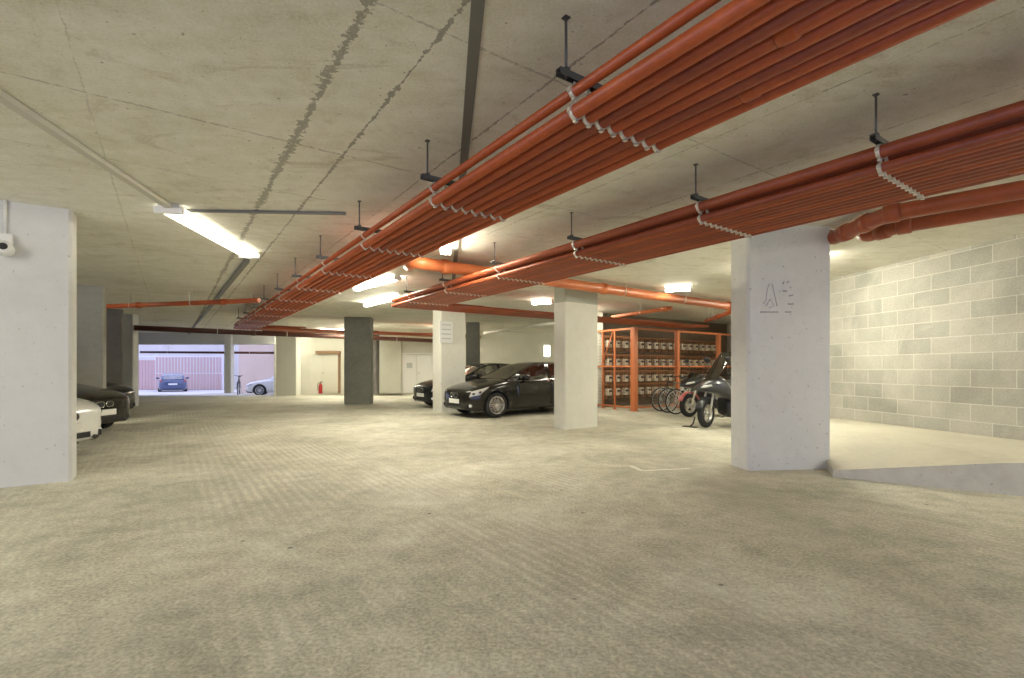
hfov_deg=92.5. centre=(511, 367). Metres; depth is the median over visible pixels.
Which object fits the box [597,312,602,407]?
wall
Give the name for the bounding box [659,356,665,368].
utility meter
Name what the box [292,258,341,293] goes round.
hanger
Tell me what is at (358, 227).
hanger
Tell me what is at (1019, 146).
pipe
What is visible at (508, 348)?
wall
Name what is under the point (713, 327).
wall
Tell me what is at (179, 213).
ceiling lamp
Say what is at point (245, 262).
cable trunking
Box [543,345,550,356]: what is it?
wall light
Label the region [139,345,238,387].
wall
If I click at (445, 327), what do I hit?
notice board
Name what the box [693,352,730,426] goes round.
motor scooter
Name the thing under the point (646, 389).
utility meter
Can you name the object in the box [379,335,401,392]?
concrete column
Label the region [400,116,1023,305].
pipe
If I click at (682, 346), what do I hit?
utility meter
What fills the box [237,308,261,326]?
hanger
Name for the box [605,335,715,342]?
pipe
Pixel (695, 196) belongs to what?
hanger
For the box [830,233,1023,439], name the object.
wall
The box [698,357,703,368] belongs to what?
utility meter
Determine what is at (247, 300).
drain pipe
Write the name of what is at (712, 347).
utility meter
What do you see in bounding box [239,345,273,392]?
wall
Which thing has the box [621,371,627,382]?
utility meter
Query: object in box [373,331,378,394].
concrete column
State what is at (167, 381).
car
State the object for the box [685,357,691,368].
utility meter
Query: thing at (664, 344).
utility meter
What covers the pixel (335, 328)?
drain pipe
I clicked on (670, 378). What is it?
utility meter
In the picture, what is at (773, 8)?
pipe
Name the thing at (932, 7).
pipe
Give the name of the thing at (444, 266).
drain pipe
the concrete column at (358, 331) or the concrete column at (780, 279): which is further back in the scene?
the concrete column at (358, 331)
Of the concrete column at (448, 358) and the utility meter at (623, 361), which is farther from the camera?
the utility meter at (623, 361)
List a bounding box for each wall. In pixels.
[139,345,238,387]
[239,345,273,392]
[274,333,553,394]
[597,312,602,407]
[603,313,726,406]
[727,324,730,378]
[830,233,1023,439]
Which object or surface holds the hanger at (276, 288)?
hanging from the ceiling
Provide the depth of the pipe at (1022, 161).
4.20 m
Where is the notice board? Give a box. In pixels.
[439,321,452,342]
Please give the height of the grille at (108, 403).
0.118 m
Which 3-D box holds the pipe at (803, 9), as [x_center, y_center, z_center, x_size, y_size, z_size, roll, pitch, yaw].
[0.401,-1.295,10.322,8.790,0.067,19.590,0,0,-35]
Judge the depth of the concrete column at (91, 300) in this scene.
10.44 m
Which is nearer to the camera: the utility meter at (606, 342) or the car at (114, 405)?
the car at (114, 405)
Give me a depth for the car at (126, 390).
12.62 m
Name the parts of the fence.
post, rail, rail, post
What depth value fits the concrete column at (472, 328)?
18.70 m
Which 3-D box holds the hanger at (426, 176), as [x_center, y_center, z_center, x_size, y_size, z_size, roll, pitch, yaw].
[-0.330,-1.497,3.988,0.880,0.506,0.037,0,0,-35]
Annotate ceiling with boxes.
[0,0,1023,332]
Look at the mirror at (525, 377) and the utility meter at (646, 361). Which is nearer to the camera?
the mirror at (525, 377)
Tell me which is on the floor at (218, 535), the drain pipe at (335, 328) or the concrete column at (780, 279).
the concrete column at (780, 279)
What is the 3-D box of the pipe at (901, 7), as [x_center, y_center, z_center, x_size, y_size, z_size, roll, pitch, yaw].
[0.590,-1.295,10.288,8.517,0.067,19.317,0,0,-35]
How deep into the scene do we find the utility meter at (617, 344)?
15.43 m
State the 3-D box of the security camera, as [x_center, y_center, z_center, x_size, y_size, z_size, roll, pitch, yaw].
[-5.239,-1.453,5.061,0.144,0.594,0.166,0,0,-35]
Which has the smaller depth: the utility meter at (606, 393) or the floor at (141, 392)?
the utility meter at (606, 393)
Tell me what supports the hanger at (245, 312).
hanging from the ceiling
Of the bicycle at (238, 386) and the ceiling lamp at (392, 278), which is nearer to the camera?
the ceiling lamp at (392, 278)
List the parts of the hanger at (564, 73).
rod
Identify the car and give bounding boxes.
[77,383,129,428]
[77,398,101,443]
[106,382,135,408]
[156,373,188,391]
[246,377,273,394]
[413,363,508,404]
[444,362,553,417]
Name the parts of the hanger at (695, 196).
rod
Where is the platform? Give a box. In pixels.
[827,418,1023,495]
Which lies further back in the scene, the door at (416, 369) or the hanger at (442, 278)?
the door at (416, 369)
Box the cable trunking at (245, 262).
[188,259,249,333]
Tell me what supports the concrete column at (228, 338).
on the floor at (218, 535)
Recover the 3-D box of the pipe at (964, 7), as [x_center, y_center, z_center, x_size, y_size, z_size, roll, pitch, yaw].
[0.717,-1.295,10.265,8.335,0.067,19.135,0,0,-35]
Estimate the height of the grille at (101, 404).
0.118 m
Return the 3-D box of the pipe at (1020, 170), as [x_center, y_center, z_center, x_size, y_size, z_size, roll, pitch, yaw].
[2.258,-1.295,7.962,7.619,0.074,14.709,0,0,0]
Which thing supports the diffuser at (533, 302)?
attached to the ceiling lamp at (547, 301)
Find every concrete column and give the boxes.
[0,200,76,487]
[77,285,105,388]
[106,309,122,384]
[123,314,138,405]
[224,334,233,392]
[276,336,300,395]
[344,317,372,403]
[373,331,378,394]
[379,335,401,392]
[433,310,464,411]
[466,322,479,373]
[554,287,596,429]
[731,226,829,470]
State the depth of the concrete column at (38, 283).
5.27 m
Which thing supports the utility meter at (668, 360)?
attached to the pipe at (606, 354)
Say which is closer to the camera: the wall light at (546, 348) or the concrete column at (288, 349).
the concrete column at (288, 349)
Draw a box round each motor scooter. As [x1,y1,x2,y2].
[678,358,730,417]
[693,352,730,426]
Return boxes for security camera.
[0,200,14,256]
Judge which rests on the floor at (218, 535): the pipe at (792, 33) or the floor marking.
the floor marking
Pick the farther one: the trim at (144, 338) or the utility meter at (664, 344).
the trim at (144, 338)
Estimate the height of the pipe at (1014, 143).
0.060 m
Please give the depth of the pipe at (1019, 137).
3.76 m
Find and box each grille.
[96,402,104,407]
[106,401,113,406]
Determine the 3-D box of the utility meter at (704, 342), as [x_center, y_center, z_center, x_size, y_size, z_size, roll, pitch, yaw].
[7.277,-0.773,18.250,0.326,0.473,0.165,0,0,-35]
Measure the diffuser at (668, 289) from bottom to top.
0.062 m
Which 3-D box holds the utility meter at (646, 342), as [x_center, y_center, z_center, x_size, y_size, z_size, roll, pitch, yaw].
[4.543,-0.773,16.349,0.326,0.473,0.165,0,0,-35]
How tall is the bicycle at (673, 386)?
1.053 m
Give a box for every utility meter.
[604,335,611,350]
[604,354,611,368]
[604,370,611,383]
[604,384,611,398]
[613,337,618,350]
[613,355,618,368]
[613,371,618,382]
[613,385,618,397]
[621,338,627,350]
[621,356,627,368]
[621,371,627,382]
[621,384,627,397]
[638,338,643,351]
[638,356,643,368]
[638,371,643,382]
[638,384,643,396]
[644,339,650,351]
[644,356,650,368]
[644,371,650,382]
[644,384,650,396]
[652,339,657,351]
[652,356,657,368]
[652,371,657,381]
[652,384,657,394]
[659,340,665,351]
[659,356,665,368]
[659,371,665,381]
[666,340,671,352]
[666,356,671,368]
[666,371,671,381]
[680,341,685,352]
[680,357,685,368]
[685,342,691,352]
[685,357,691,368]
[692,341,697,352]
[692,357,697,368]
[698,342,703,352]
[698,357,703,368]
[704,342,709,353]
[710,342,715,353]
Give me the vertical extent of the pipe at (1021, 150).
0.060 m
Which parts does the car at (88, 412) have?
number plate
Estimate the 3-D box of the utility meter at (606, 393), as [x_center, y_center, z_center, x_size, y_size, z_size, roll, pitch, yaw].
[3.023,0.727,15.293,0.326,0.473,0.165,0,0,-35]
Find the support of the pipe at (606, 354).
attached to the cage
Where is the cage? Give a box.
[597,327,730,411]
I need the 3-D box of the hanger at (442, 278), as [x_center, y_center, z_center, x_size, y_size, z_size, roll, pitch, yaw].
[-0.767,-1.498,8.409,1.050,0.503,0.037,0,0,-35]
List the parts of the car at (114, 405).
number plate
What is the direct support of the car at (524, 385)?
on the floor at (218, 535)
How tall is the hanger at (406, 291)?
0.503 m
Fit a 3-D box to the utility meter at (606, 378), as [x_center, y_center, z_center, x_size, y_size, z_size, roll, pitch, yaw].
[3.023,0.306,15.293,0.326,0.473,0.165,0,0,-35]
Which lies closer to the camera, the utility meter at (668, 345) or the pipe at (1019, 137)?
the pipe at (1019, 137)
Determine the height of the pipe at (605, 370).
0.067 m
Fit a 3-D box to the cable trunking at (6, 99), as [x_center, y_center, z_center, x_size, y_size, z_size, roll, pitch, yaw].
[-3.411,-1.724,3.961,0.075,0.045,2.551,0,0,-11]
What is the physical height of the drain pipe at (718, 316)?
0.421 m
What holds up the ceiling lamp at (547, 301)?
attached to the ceiling
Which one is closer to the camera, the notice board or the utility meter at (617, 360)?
the notice board
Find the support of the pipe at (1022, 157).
hanging from the hanger
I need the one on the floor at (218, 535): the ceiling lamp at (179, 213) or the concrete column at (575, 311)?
the concrete column at (575, 311)
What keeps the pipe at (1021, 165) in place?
attached to the hanger
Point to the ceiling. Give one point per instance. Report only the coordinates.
(266, 105)
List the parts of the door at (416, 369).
frame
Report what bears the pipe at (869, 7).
attached to the hanger
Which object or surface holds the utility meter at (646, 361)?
attached to the pipe at (606, 354)
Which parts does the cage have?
post, rail, rail, rail, wire panel, post, wire panel, rail, post, rail, rail, wire panel, post, wire panel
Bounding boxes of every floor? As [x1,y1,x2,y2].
[0,388,1023,677]
[139,390,236,394]
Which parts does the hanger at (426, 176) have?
rod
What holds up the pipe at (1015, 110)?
attached to the hanger
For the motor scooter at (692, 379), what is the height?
1.487 m
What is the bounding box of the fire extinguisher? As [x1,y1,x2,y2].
[317,381,322,393]
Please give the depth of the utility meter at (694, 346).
17.76 m
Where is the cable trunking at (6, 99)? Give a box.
[0,89,171,207]
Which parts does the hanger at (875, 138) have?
rod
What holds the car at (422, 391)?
on the floor at (218, 535)
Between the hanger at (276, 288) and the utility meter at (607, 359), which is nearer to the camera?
the hanger at (276, 288)
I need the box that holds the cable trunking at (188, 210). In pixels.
[187,209,345,214]
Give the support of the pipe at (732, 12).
attached to the hanger
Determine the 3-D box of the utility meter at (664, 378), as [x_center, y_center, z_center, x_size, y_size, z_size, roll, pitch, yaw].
[5.150,0.306,16.772,0.326,0.473,0.165,0,0,-35]
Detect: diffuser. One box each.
[532,301,549,304]
[666,287,689,291]
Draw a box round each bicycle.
[234,375,242,394]
[651,375,691,410]
[658,375,693,412]
[665,375,714,413]
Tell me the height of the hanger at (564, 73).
0.506 m
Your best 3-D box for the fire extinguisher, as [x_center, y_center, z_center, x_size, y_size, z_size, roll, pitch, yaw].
[-9.395,0.951,24.011,0.218,0.599,0.180,0,0,34]
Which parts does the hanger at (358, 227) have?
rod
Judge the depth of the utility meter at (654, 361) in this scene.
16.51 m
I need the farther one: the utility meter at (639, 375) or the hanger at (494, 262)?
the utility meter at (639, 375)
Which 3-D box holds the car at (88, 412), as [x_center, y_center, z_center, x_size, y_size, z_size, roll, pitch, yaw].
[-8.243,0.538,6.600,4.355,1.425,2.050,0,0,-3]
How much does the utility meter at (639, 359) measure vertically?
0.473 m
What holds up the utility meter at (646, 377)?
attached to the pipe at (605, 370)
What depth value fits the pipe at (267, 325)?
16.54 m
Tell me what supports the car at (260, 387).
on the floor at (218, 535)
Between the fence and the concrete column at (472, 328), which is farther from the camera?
the fence
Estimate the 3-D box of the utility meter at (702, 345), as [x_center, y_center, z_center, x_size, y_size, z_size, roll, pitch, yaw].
[6.973,-0.773,18.039,0.326,0.473,0.165,0,0,-35]
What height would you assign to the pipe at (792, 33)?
0.081 m
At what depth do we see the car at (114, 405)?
9.46 m
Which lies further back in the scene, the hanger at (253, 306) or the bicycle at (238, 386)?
the bicycle at (238, 386)
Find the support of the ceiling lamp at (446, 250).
attached to the ceiling
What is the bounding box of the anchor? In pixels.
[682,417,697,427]
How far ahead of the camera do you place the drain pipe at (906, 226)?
5.29 m
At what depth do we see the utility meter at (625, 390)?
15.65 m
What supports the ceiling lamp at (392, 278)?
attached to the ceiling
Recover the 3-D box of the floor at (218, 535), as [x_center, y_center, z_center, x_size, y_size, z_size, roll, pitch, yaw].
[-17.500,1.700,19.500,55.000,0.900,53.000,0,0,0]
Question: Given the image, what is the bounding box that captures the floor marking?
[629,466,689,470]
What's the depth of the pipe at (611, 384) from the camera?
16.13 m
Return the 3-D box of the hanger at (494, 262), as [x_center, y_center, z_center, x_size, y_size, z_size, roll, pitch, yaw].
[0.146,-1.498,7.096,1.050,0.503,0.037,0,0,-35]
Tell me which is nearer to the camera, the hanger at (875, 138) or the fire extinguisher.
the hanger at (875, 138)
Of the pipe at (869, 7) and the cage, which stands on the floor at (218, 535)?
the cage
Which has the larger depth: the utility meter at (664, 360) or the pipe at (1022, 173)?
the utility meter at (664, 360)
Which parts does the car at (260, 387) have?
door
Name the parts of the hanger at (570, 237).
rod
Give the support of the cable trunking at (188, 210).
attached to the ceiling
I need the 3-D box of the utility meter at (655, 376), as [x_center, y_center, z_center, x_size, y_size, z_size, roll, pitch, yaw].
[4.846,0.306,16.561,0.326,0.473,0.165,0,0,-35]
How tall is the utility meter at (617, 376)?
0.473 m
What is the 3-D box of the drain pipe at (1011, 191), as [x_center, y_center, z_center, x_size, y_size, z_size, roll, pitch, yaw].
[4.800,-1.628,4.342,0.819,0.236,4.050,0,0,-34]
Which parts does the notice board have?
printed panel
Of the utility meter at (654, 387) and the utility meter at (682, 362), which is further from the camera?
the utility meter at (682, 362)
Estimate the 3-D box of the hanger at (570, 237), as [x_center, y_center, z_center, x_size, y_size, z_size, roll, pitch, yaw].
[1.060,-1.498,5.782,1.050,0.503,0.037,0,0,-35]
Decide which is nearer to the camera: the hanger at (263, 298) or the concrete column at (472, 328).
the hanger at (263, 298)
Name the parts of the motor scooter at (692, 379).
fork leg, footboard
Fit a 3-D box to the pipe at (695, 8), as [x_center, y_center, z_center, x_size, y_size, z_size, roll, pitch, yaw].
[-3.403,-1.395,7.848,2.013,0.053,19.776,0,0,-29]
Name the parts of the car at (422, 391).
seat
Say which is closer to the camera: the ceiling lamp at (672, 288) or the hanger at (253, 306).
the ceiling lamp at (672, 288)
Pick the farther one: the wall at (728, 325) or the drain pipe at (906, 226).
the wall at (728, 325)
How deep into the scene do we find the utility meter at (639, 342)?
16.09 m
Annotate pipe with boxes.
[106,290,260,308]
[134,319,432,342]
[140,345,273,353]
[234,0,720,327]
[234,0,770,336]
[237,0,803,336]
[241,0,835,336]
[244,0,867,335]
[248,0,899,335]
[252,0,931,337]
[255,0,963,335]
[259,0,995,337]
[262,328,465,335]
[265,325,305,327]
[391,100,1023,302]
[391,122,1023,328]
[397,134,1023,328]
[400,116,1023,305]
[402,139,1023,328]
[403,257,730,310]
[407,143,1023,327]
[412,148,1023,327]
[418,152,1023,327]
[423,156,1023,327]
[428,160,1023,327]
[433,164,1023,327]
[437,168,1023,326]
[445,172,1023,326]
[483,322,553,333]
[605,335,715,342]
[605,370,708,371]
[605,382,680,385]
[606,354,715,357]
[611,303,672,317]
[704,307,730,322]
[827,180,1023,244]
[857,199,1023,241]
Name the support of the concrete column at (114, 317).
on the floor at (218, 535)
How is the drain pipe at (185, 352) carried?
hanging from the ceiling
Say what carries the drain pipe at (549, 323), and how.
hanging from the ceiling
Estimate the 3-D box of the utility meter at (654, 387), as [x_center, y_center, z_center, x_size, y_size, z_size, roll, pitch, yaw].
[4.846,0.727,16.561,0.326,0.473,0.165,0,0,-35]
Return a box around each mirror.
[522,375,529,379]
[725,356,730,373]
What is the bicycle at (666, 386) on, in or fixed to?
on the floor at (218, 535)
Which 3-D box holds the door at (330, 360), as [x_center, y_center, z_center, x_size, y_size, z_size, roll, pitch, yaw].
[-9.150,0.198,24.390,1.200,2.095,0.200,0,0,0]
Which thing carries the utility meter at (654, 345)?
attached to the pipe at (624, 337)
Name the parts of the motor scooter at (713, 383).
fork leg, footboard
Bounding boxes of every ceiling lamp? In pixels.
[153,203,259,258]
[353,274,401,290]
[363,293,403,306]
[440,244,450,254]
[531,299,553,304]
[664,285,691,292]
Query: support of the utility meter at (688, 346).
attached to the pipe at (624, 337)
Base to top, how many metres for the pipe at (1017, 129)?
0.074 m
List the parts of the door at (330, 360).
post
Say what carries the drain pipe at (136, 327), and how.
hanging from the ceiling
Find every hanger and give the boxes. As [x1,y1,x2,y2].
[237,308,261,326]
[243,303,274,322]
[251,295,285,317]
[261,297,300,311]
[274,274,318,303]
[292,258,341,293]
[316,235,373,278]
[354,200,422,257]
[404,276,447,305]
[420,139,506,221]
[439,274,487,296]
[491,242,544,284]
[556,14,662,154]
[567,212,625,265]
[690,163,752,237]
[869,93,924,199]
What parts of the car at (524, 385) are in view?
number plate, seat, door, seat, door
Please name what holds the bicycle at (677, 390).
on the floor at (218, 535)
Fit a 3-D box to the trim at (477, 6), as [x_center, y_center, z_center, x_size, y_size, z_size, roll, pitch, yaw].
[-0.417,-1.742,4.217,0.065,0.016,13.809,0,0,-8]
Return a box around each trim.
[139,333,275,344]
[452,0,484,279]
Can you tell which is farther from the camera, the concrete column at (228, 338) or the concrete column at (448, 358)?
the concrete column at (228, 338)
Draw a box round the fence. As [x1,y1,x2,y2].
[139,355,223,389]
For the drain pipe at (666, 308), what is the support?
hanging from the ceiling
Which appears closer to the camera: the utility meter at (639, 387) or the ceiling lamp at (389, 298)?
the ceiling lamp at (389, 298)
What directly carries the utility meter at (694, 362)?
attached to the pipe at (606, 354)
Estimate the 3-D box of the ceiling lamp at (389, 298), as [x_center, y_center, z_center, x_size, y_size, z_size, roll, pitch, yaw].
[-3.260,-1.698,12.362,0.156,0.104,2.155,0,0,-39]
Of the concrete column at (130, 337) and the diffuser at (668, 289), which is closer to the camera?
the diffuser at (668, 289)
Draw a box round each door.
[315,351,340,392]
[402,353,432,392]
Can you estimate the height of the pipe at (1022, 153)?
0.060 m
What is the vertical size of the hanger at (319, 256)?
0.506 m

